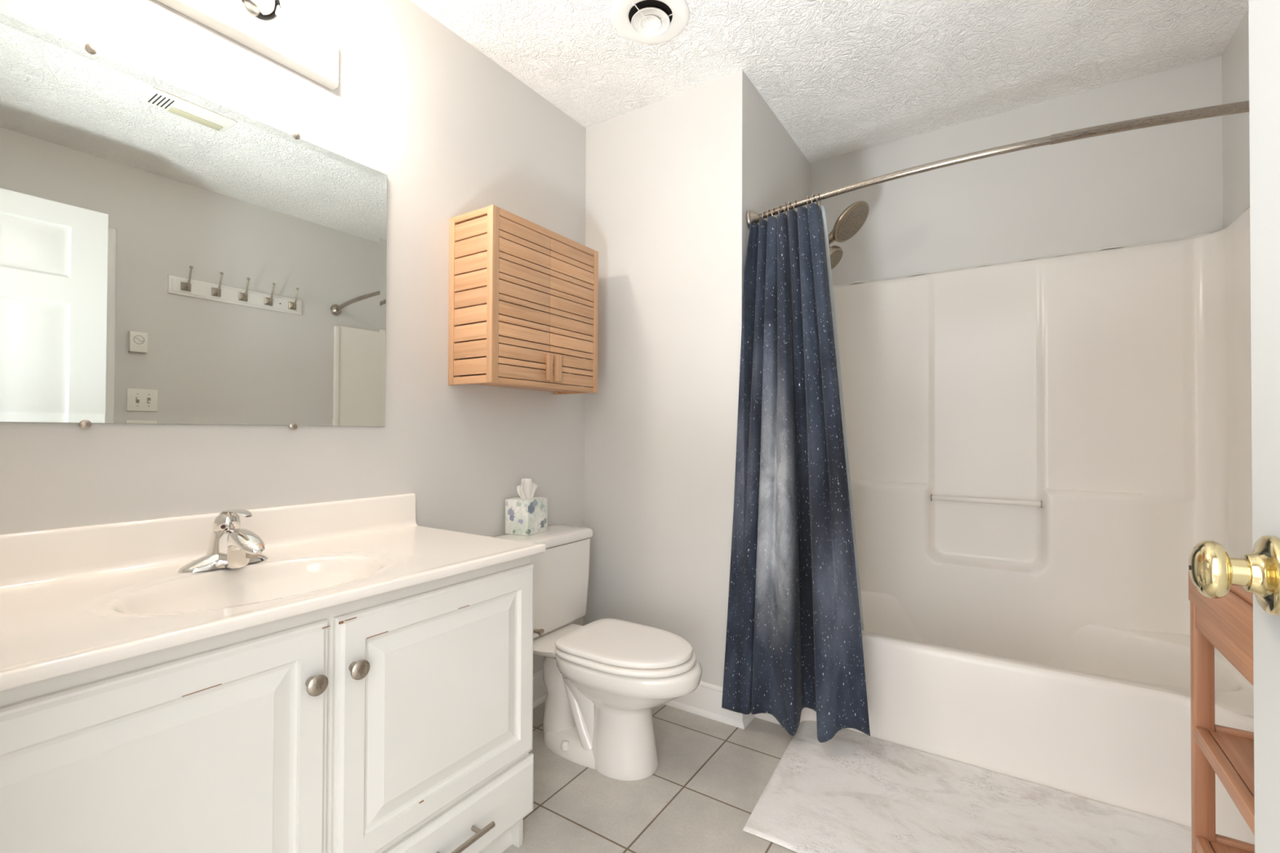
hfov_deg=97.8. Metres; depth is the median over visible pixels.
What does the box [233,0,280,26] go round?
socket
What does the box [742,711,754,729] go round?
baseboard
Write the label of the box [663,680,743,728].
baseboard
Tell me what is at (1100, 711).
tub
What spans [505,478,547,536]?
tissue box
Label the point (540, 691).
baseboard
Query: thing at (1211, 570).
door
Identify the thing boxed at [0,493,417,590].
backsplash
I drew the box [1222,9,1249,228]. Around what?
wall
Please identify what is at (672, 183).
wall
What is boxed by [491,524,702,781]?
toilet
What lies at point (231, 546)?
faucet
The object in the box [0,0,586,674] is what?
wall
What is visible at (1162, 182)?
wall
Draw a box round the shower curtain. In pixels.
[721,203,870,742]
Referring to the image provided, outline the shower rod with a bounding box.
[746,100,1248,229]
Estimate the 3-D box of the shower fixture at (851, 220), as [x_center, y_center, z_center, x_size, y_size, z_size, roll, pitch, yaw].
[0.804,-0.799,2.414,0.345,0.268,0.185,0,-1,33]
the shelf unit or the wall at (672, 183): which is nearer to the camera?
the shelf unit
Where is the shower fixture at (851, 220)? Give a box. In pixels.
[827,200,869,269]
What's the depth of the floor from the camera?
1.65 m
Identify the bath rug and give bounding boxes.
[742,720,1191,852]
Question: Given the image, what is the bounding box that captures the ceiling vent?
[611,0,689,44]
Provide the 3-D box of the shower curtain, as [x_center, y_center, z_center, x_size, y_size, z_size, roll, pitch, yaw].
[0.547,0.138,1.961,0.515,1.816,0.145,0,-1,38]
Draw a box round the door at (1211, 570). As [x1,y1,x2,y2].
[1188,0,1279,852]
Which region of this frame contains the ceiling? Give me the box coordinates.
[410,0,1248,162]
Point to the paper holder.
(540, 632)
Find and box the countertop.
[0,493,545,691]
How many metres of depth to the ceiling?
1.98 m
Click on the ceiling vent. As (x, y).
(641, 21)
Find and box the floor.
[502,702,799,852]
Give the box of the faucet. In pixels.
[177,509,268,573]
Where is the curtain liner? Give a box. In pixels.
[819,205,863,630]
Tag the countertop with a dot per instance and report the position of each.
(74, 599)
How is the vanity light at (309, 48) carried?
attached to the wall at (452, 132)
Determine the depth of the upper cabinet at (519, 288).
1.88 m
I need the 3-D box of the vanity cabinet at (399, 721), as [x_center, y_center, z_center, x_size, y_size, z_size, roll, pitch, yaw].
[-0.773,0.705,1.144,0.577,0.768,1.068,0,-1,33]
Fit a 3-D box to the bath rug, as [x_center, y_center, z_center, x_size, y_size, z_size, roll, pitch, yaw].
[0.951,1.095,1.490,1.242,0.008,0.696,0,-1,33]
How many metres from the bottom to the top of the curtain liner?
1.655 m
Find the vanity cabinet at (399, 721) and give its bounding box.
[0,555,533,852]
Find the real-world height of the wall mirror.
0.784 m
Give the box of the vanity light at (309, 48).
[156,0,338,89]
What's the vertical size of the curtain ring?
0.052 m
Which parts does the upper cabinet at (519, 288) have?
post, post, panel, slatted door, rail, rail, block handle, post, block handle, slatted door, post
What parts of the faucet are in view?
plate, lever, spout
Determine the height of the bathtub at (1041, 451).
1.808 m
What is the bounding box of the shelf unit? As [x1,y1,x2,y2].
[1188,571,1254,852]
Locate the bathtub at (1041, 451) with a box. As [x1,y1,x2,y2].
[754,206,1254,844]
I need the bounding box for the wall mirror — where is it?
[0,12,386,430]
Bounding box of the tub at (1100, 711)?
[754,588,1254,844]
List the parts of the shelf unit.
leg, rail, rail, rail, rail, rail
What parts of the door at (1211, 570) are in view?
knob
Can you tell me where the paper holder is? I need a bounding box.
[533,628,544,635]
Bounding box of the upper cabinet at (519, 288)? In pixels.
[448,204,598,394]
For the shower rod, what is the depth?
1.56 m
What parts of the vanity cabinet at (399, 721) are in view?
door, knob, knob, door, drawer, bar handle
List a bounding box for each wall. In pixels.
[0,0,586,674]
[583,69,809,687]
[809,55,1222,285]
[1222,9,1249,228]
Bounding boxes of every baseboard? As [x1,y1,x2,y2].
[533,669,546,708]
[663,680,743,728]
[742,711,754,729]

